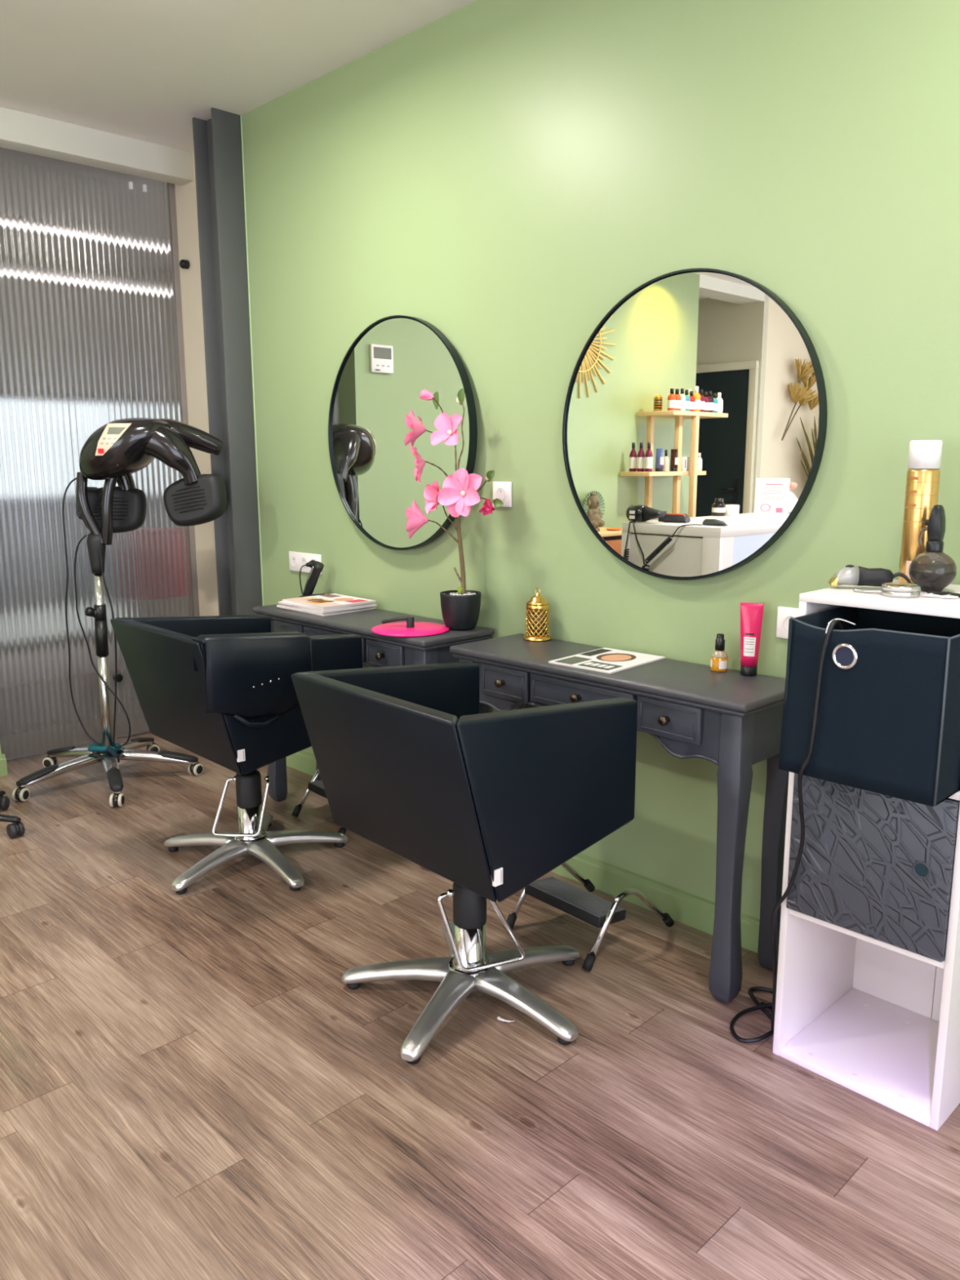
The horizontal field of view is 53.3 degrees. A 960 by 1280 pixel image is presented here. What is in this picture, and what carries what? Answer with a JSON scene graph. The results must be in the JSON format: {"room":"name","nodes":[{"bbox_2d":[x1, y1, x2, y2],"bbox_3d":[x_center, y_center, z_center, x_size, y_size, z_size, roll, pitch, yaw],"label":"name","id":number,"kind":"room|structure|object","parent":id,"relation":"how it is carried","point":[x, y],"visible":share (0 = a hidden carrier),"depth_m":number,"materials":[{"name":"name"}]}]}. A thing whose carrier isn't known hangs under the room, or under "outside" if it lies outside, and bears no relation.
{"room":"salon","nodes":[
{"label":"salon","id":0,"kind":"room"},
{"bbox_2d":[0,106,194,185],"bbox_3d":[-1.692,-2.063,3.974,1.030,0.119,0.110,-10,15,-43],"label":"ceiling beam","id":1,"kind":"structure","parent":0,"point":[25,132],"depth_m":3.99,"materials":[{"name":"white paint"}]},
{"bbox_2d":[179,259,189,269],"bbox_3d":[-1.363,-1.736,4.417,0.037,0.040,0.040,-10,15,-43],"label":"door stopper","id":2,"kind":"object","parent":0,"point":[184,264],"visible":1,"depth_m":4.40,"materials":[{"name":"black plastic"}]},
{"bbox_2d":[0,0,475,152],"bbox_3d":[-1.955,-1.672,1.234,8.300,0.120,9.100,-10,15,-43],"label":"ceiling","id":3,"kind":"structure","parent":0,"point":[139,69],"depth_m":3.21,"materials":[{"name":"paint"}]},
{"bbox_2d":[0,731,959,1279],"bbox_3d":[-1.946,1.065,1.745,8.300,0.100,9.100,-10,15,-43],"label":"floor","id":4,"kind":"structure","parent":0,"point":[193,1085],"depth_m":2.02,"materials":[{"name":"brown wood"}]},
{"bbox_2d":[0,790,25,838],"bbox_3d":[-1.951,0.469,3.378,0.587,0.472,0.586,-10,15,-43],"label":"stool","id":5,"kind":"object","parent":4,"relation":"on","point":[14,829],"visible":1,"depth_m":3.39,"materials":[{"name":"black plastic"}]},
{"bbox_2d":[12,417,226,807],"bbox_3d":[-1.455,-0.145,3.899,0.902,1.481,0.726,0,11,0],"label":"dryer","id":6,"kind":"object","parent":4,"relation":"on","point":[118,449],"visible":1,"depth_m":3.80,"materials":[{"name":"plastic"}]},
{"bbox_2d":[87,742,121,762],"bbox_3d":[-1.562,0.465,3.993,0.142,0.069,0.116,0,11,0],"label":"cloth","id":7,"kind":"object","parent":6,"relation":"attached to","point":[94,747],"visible":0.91,"depth_m":3.94,"materials":[{"name":"teal fabric"}]},
{"bbox_2d":[79,417,222,489],"bbox_3d":[-1.307,-0.733,3.822,0.534,0.299,0.429,-10,15,-43],"label":"hood","id":8,"kind":"object","parent":6,"relation":"attached to","point":[118,449],"depth_m":3.68,"materials":[{"name":"black plastic"}]},
{"bbox_2d":[191,107,262,615],"bbox_3d":[-1.054,-0.786,4.083,0.124,2.674,0.162,-10,15,-43],"label":"steel column","id":9,"kind":"structure","parent":4,"relation":"on","point":[217,140],"depth_m":3.98,"materials":[{"name":"grey metal"}]},
{"bbox_2d":[110,614,362,894],"bbox_3d":[-0.762,0.335,3.126,0.637,0.819,0.638,-10,14,-42],"label":"salon chair","id":10,"kind":"object","parent":4,"relation":"on","point":[157,653],"visible":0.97,"depth_m":2.99,"materials":[{"name":"black leather"}]},
{"bbox_2d":[191,631,312,728],"bbox_3d":[-0.655,0.110,2.806,0.352,0.286,0.096,-10,14,-42],"label":"cover","id":11,"kind":"object","parent":10,"relation":"on","point":[248,676],"visible":0.98,"depth_m":2.76,"materials":[{"name":"black leather"}]},
{"bbox_2d":[291,768,346,834],"bbox_3d":[-0.466,0.578,3.580,0.371,0.179,0.325,-9,14,-40],"label":"footrest","id":12,"kind":"object","parent":4,"relation":"on","point":[317,787],"visible":0.12,"depth_m":3.59,"materials":[{"name":"silver metal"}]},
{"bbox_2d":[253,604,493,868],"bbox_3d":[-0.411,0.297,3.457,0.323,0.770,0.993,-10,15,-43],"label":"table","id":13,"kind":"object","parent":4,"relation":"on","point":[378,651],"visible":0.37,"depth_m":3.21,"materials":[{"name":"paint"}]},
{"bbox_2d":[298,560,324,597],"bbox_3d":[-0.659,-0.231,3.751,0.122,0.161,0.077,6,12,30],"label":"charger","id":14,"kind":"object","parent":13,"relation":"on","point":[317,568],"visible":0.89,"depth_m":3.73,"materials":[{"name":"black plastic"}]},
{"bbox_2d":[280,606,374,616],"bbox_3d":[-0.571,-0.121,3.583,0.272,0.006,0.235,10,15,44],"label":"magazine","id":15,"kind":"object","parent":13,"relation":"on","point":[371,607],"visible":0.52,"depth_m":3.49,"materials":[{"name":"white paper"}]},
{"bbox_2d":[276,604,371,613],"bbox_3d":[-0.583,-0.128,3.586,0.272,0.007,0.235,9,14,41],"label":"magazine","id":16,"kind":"object","parent":15,"relation":"on","point":[282,606],"visible":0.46,"depth_m":3.50,"materials":[{"name":"white paper"}]},
{"bbox_2d":[284,603,377,612],"bbox_3d":[-0.560,-0.133,3.577,0.235,0.006,0.272,-10,14,-41],"label":"magazine","id":17,"kind":"object","parent":16,"relation":"on","point":[371,604],"visible":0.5,"depth_m":3.48,"materials":[{"name":"white paper"}]},
{"bbox_2d":[278,600,373,610],"bbox_3d":[-0.577,-0.141,3.581,0.272,0.006,0.235,9,14,42],"label":"magazine","id":18,"kind":"object","parent":17,"relation":"on","point":[281,602],"visible":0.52,"depth_m":3.49,"materials":[{"name":"white paper"}]},
{"bbox_2d":[282,593,376,608],"bbox_3d":[-0.564,-0.147,3.576,0.235,0.007,0.272,-10,14,-42],"label":"magazine","id":19,"kind":"object","parent":18,"relation":"on","point":[332,600],"visible":1,"depth_m":3.54,"materials":[{"name":"white paper"}]},
{"bbox_2d":[306,600,329,604],"bbox_3d":[-0.594,-0.141,3.527,0.070,0.001,0.070,-10,14,-42],"label":"photo","id":20,"kind":"object","parent":19,"relation":"on","point":[310,602],"depth_m":3.52},
{"bbox_2d":[319,594,340,597],"bbox_3d":[-0.578,-0.170,3.683,0.050,0.001,0.080,-10,14,-42],"label":"photo","id":21,"kind":"object","parent":19,"relation":"on","point":[324,595],"depth_m":3.67},
{"bbox_2d":[371,616,449,636],"bbox_3d":[-0.226,-0.054,3.108,0.254,0.046,0.254,-10,15,-43],"label":"mirror","id":22,"kind":"object","parent":13,"relation":"on","point":[410,628],"visible":0.98,"depth_m":3.09,"materials":[{"name":"plastic"}]},
{"bbox_2d":[404,388,503,631],"bbox_3d":[-0.061,-0.405,3.028,0.350,0.766,0.215,6,12,28],"label":"potted orchid","id":23,"kind":"object","parent":13,"relation":"on","point":[460,607],"visible":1,"depth_m":3.00,"materials":[{"name":"pink plant"}]},
{"bbox_2d":[291,661,637,1064],"bbox_3d":[-0.011,0.484,2.319,0.634,0.819,0.637,-10,14,-41],"label":"salon chair","id":24,"kind":"object","parent":4,"relation":"on","point":[409,763],"visible":1,"depth_m":2.12,"materials":[{"name":"black leather"}]},
{"bbox_2d":[497,1016,514,1022],"bbox_3d":[0.060,0.903,2.274,0.043,0.008,0.013,3,11,18],"label":"hair wisp","id":25,"kind":"object","parent":4,"relation":"on","point":[499,1018],"visible":1,"depth_m":2.27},
{"bbox_2d":[504,862,674,971],"bbox_3d":[0.310,0.738,2.710,0.371,0.179,0.325,-9,14,-40],"label":"footrest","id":26,"kind":"object","parent":4,"relation":"on","point":[590,908],"visible":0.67,"depth_m":2.64,"materials":[{"name":"silver metal"}]},
{"bbox_2d":[449,633,789,1003],"bbox_3d":[0.362,0.440,2.679,0.323,0.770,0.993,-10,15,-43],"label":"table","id":27,"kind":"object","parent":4,"relation":"on","point":[731,720],"visible":0.73,"depth_m":2.36,"materials":[{"name":"paint"}]},
{"bbox_2d":[523,587,551,641],"bbox_3d":[0.177,-0.082,2.939,0.088,0.160,0.088,-10,15,-43],"label":"lantern","id":28,"kind":"object","parent":27,"relation":"on","point":[537,607],"visible":1,"depth_m":2.92,"materials":[{"name":"metal"}]},
{"bbox_2d":[548,647,665,673],"bbox_3d":[0.351,0.054,2.633,0.205,0.005,0.265,9,14,42],"label":"magazine","id":29,"kind":"object","parent":27,"relation":"on","point":[608,660],"visible":1,"depth_m":2.62,"materials":[{"name":"white paper"}]},
{"bbox_2d":[554,656,592,664],"bbox_3d":[0.255,0.056,2.617,0.060,0.001,0.095,9,14,42],"label":"photo","id":30,"kind":"object","parent":29,"relation":"on","point":[569,660],"depth_m":2.61},
{"bbox_2d":[577,661,622,670],"bbox_3d":[0.320,0.068,2.548,0.100,0.001,0.070,9,14,42],"label":"photo","id":31,"kind":"object","parent":29,"relation":"on","point":[589,665],"depth_m":2.55},
{"bbox_2d":[710,633,728,671],"bbox_3d":[0.626,0.032,2.496,0.044,0.097,0.044,-10,15,-43],"label":"bottle","id":32,"kind":"object","parent":27,"relation":"on","point":[719,657],"visible":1,"depth_m":2.48,"materials":[{"name":"orange glass"}]},
{"bbox_2d":[740,602,764,676],"bbox_3d":[0.689,-0.003,2.438,0.043,0.186,0.043,-5,12,-26],"label":"tube","id":33,"kind":"object","parent":27,"relation":"on","point":[751,613],"visible":1,"depth_m":2.42,"materials":[{"name":"pink plastic"}]},
{"bbox_2d":[729,986,773,1043],"bbox_3d":[0.666,0.877,2.284,0.245,0.053,0.154,-10,15,-43],"label":"coiled cable","id":34,"kind":"object","parent":4,"relation":"on","point":[762,1006],"visible":0.56,"depth_m":2.29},
{"bbox_2d":[760,619,843,1035],"bbox_3d":[0.678,0.428,2.065,0.082,1.017,0.376,1,11,4],"label":"power cable","id":35,"kind":"object","parent":34,"relation":"on","point":[837,622],"visible":0.84,"depth_m":1.94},
{"bbox_2d":[773,579,959,1130],"bbox_3d":[0.910,0.417,2.053,0.387,1.042,0.359,-10,15,-43],"label":"storage cabinet","id":36,"kind":"object","parent":4,"relation":"on","point":[868,997],"visible":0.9,"depth_m":1.99,"materials":[{"name":"white wood"}]},
{"bbox_2d":[853,588,881,593],"bbox_3d":[0.799,-0.101,1.960,0.013,0.009,0.069,-10,15,-43],"label":"hair clip","id":37,"kind":"object","parent":36,"relation":"on","point":[859,590],"visible":0.84,"depth_m":1.96,"materials":[{"name":"metal"}]},
{"bbox_2d":[778,606,959,806],"bbox_3d":[0.813,0.108,1.890,0.314,0.309,0.307,-10,15,-43],"label":"fabric basket","id":38,"kind":"object","parent":36,"relation":"in","point":[888,718],"visible":0.99,"depth_m":1.77,"materials":[{"name":"fabric"}]},
{"bbox_2d":[825,617,856,634],"bbox_3d":[0.678,-0.026,1.800,0.056,0.030,0.009,0,11,2],"label":"hook","id":39,"kind":"object","parent":38,"relation":"attached to","point":[838,619],"visible":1,"depth_m":1.80,"materials":[{"name":"silver metal"}]},
{"bbox_2d":[827,564,911,586],"bbox_3d":[0.827,-0.136,2.027,0.161,0.047,0.047,2,11,10],"label":"hair clipper","id":40,"kind":"object","parent":36,"relation":"on","point":[851,575],"visible":0.96,"depth_m":2.02,"materials":[{"name":"black plastic"}]},
{"bbox_2d":[788,886,951,968],"bbox_3d":[0.915,0.584,2.089,0.366,0.016,0.327,-10,15,-43],"label":"shelf","id":41,"kind":"object","parent":36,"relation":"attached to","point":[944,962],"depth_m":1.94,"materials":[{"name":"white wood"}]},
{"bbox_2d":[880,582,921,598],"bbox_3d":[0.846,-0.100,1.924,0.074,0.022,0.074,-10,15,-43],"label":"round tin","id":42,"kind":"object","parent":36,"relation":"on","point":[893,589],"visible":1,"depth_m":1.90,"materials":[{"name":"metal"}]},
{"bbox_2d":[897,440,942,583],"bbox_3d":[0.937,-0.267,2.035,0.065,0.309,0.065,-10,15,-43],"label":"can","id":43,"kind":"object","parent":36,"relation":"on","point":[923,473],"visible":0.8,"depth_m":2.00,"materials":[{"name":"gold metal"}]},
{"bbox_2d":[921,592,940,597],"bbox_3d":[0.896,-0.090,1.898,0.034,0.009,0.012,5,12,25],"label":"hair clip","id":44,"kind":"object","parent":36,"relation":"on","point":[930,594],"visible":1,"depth_m":1.90,"materials":[{"name":"metal"}]},
{"bbox_2d":[908,504,956,591],"bbox_3d":[0.937,-0.189,1.972,0.091,0.178,0.091,-10,15,-43],"label":"spray bottle","id":45,"kind":"object","parent":36,"relation":"on","point":[934,570],"visible":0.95,"depth_m":1.95,"materials":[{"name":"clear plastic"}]},
{"bbox_2d":[927,590,959,597],"bbox_3d":[0.951,-0.086,1.885,0.012,0.009,0.150,-6,12,-29],"label":"cord","id":46,"kind":"object","parent":36,"relation":"on","point":[938,593],"visible":0.73,"depth_m":1.92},
{"bbox_2d":[938,594,958,598],"bbox_3d":[0.921,-0.086,1.878,0.034,0.009,0.012,2,11,14],"label":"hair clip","id":47,"kind":"object","parent":36,"relation":"on","point":[945,596],"visible":1,"depth_m":1.88,"materials":[{"name":"metal"}]},
{"bbox_2d":[948,791,959,800],"bbox_3d":[0.914,0.248,2.026,0.366,0.016,0.327,-10,15,-43],"label":"shelf","id":48,"kind":"object","parent":36,"relation":"attached to","point":[956,796],"depth_m":1.79,"materials":[{"name":"white wood"}]},
{"bbox_2d":[241,0,959,919],"bbox_3d":[1.105,-0.424,2.107,0.150,2.674,5.730,-10,15,-43],"label":"wall","id":49,"kind":"structure","parent":0,"point":[498,175],"depth_m":2.70,"materials":[{"name":"green paint"}]},
{"bbox_2d":[288,551,322,574],"bbox_3d":[-0.715,-0.316,3.906,0.013,0.080,0.223,-10,15,-43],"label":"socket","id":50,"kind":"object","parent":49,"relation":"attached to","point":[296,559],"visible":0.7,"depth_m":3.92,"materials":[{"name":"white plastic"}]},
{"bbox_2d":[299,560,314,595],"bbox_3d":[-0.693,-0.245,3.850,0.065,0.151,0.035,-5,12,-23],"label":"plug","id":51,"kind":"object","parent":50,"relation":"attached to","point":[310,563],"visible":0.8,"depth_m":3.83,"materials":[{"name":"black plastic"}]},
{"bbox_2d":[328,315,477,550],"bbox_3d":[-0.293,-0.718,3.359,0.030,0.802,0.802,-10,14,-42],"label":"wall mirror","id":52,"kind":"object","parent":49,"relation":"attached to","point":[382,376],"visible":0.92,"depth_m":3.35,"materials":[{"name":"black mirror"}]},
{"bbox_2d":[493,481,511,506],"bbox_3d":[0.070,-0.466,3.058,0.013,0.080,0.080,-10,15,-43],"label":"wall socket","id":53,"kind":"object","parent":49,"relation":"attached to","point":[502,491],"visible":0.92,"depth_m":3.05,"materials":[{"name":"white plastic"}]},
{"bbox_2d":[285,750,759,953],"bbox_3d":[1.054,0.857,2.284,0.014,0.092,5.720,-10,15,-43],"label":"baseboard","id":54,"kind":"structure","parent":49,"relation":"attached to","point":[694,911],"depth_m":2.83,"materials":[{"name":"green paint"}]},
{"bbox_2d":[562,267,826,580],"bbox_3d":[0.533,-0.560,2.542,0.030,0.802,0.802,-10,15,-43],"label":"wall mirror","id":55,"kind":"object","parent":49,"relation":"attached to","point":[695,420],"visible":1,"depth_m":2.50,"materials":[{"name":"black mirror"}]},
{"bbox_2d":[776,606,798,639],"bbox_3d":[0.782,-0.041,2.398,0.013,0.080,0.080,-10,15,-43],"label":"wall socket","id":56,"kind":"object","parent":49,"relation":"attached to","point":[784,614],"visible":0.44,"depth_m":2.41,"materials":[{"name":"white plastic"}]},
{"bbox_3d":[-3.291,-0.534,2.774,3.305,2.674,0.200,-10,15,-43],"label":"wall","id":57,"kind":"structure","parent":0,"visible":0},
{"bbox_2d":[0,754,7,777],"bbox_3d":[-3.208,0.748,2.939,3.317,0.092,0.014,-10,15,-43],"label":"baseboard","id":58,"kind":"structure","parent":57,"relation":"attached to","point":[3,771],"depth_m":4.07,"materials":[{"name":"green paint"}]},
{"bbox_3d":[-0.939,-0.795,4.131,0.098,2.674,0.069,-10,15,-43],"label":"wall","id":59,"kind":"structure","parent":0,"visible":0},
{"bbox_2d":[0,146,199,760],"bbox_3d":[-1.780,-0.804,4.309,1.055,2.608,0.032,-10,15,-43],"label":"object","id":60,"kind":"structure","parent":59,"relation":"in","point":[91,334],"depth_m":4.27,"materials":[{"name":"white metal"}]},
{"bbox_2d":[112,673,123,682],"bbox_3d":[-1.713,0.178,4.524,0.040,0.040,0.037,-10,15,-43],"label":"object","id":61,"kind":"object","parent":60,"relation":"attached to","point":[119,677],"visible":0.82,"depth_m":4.51,"materials":[{"name":"black plastic"}]},
{"bbox_2d":[174,151,218,616],"bbox_3d":[-1.075,-0.851,4.432,0.165,2.674,0.960,-10,15,-43],"label":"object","id":62,"kind":"structure","parent":59,"relation":"attached to","point":[185,194],"depth_m":4.50,"materials":[{"name":"beige paint"}]},
{"bbox_2d":[240,115,263,605],"bbox_3d":[-0.955,-0.785,4.076,0.007,2.674,0.012,-10,15,-43],"label":"trim","id":63,"kind":"structure","parent":59,"relation":"attached to","point":[240,115],"depth_m":3.99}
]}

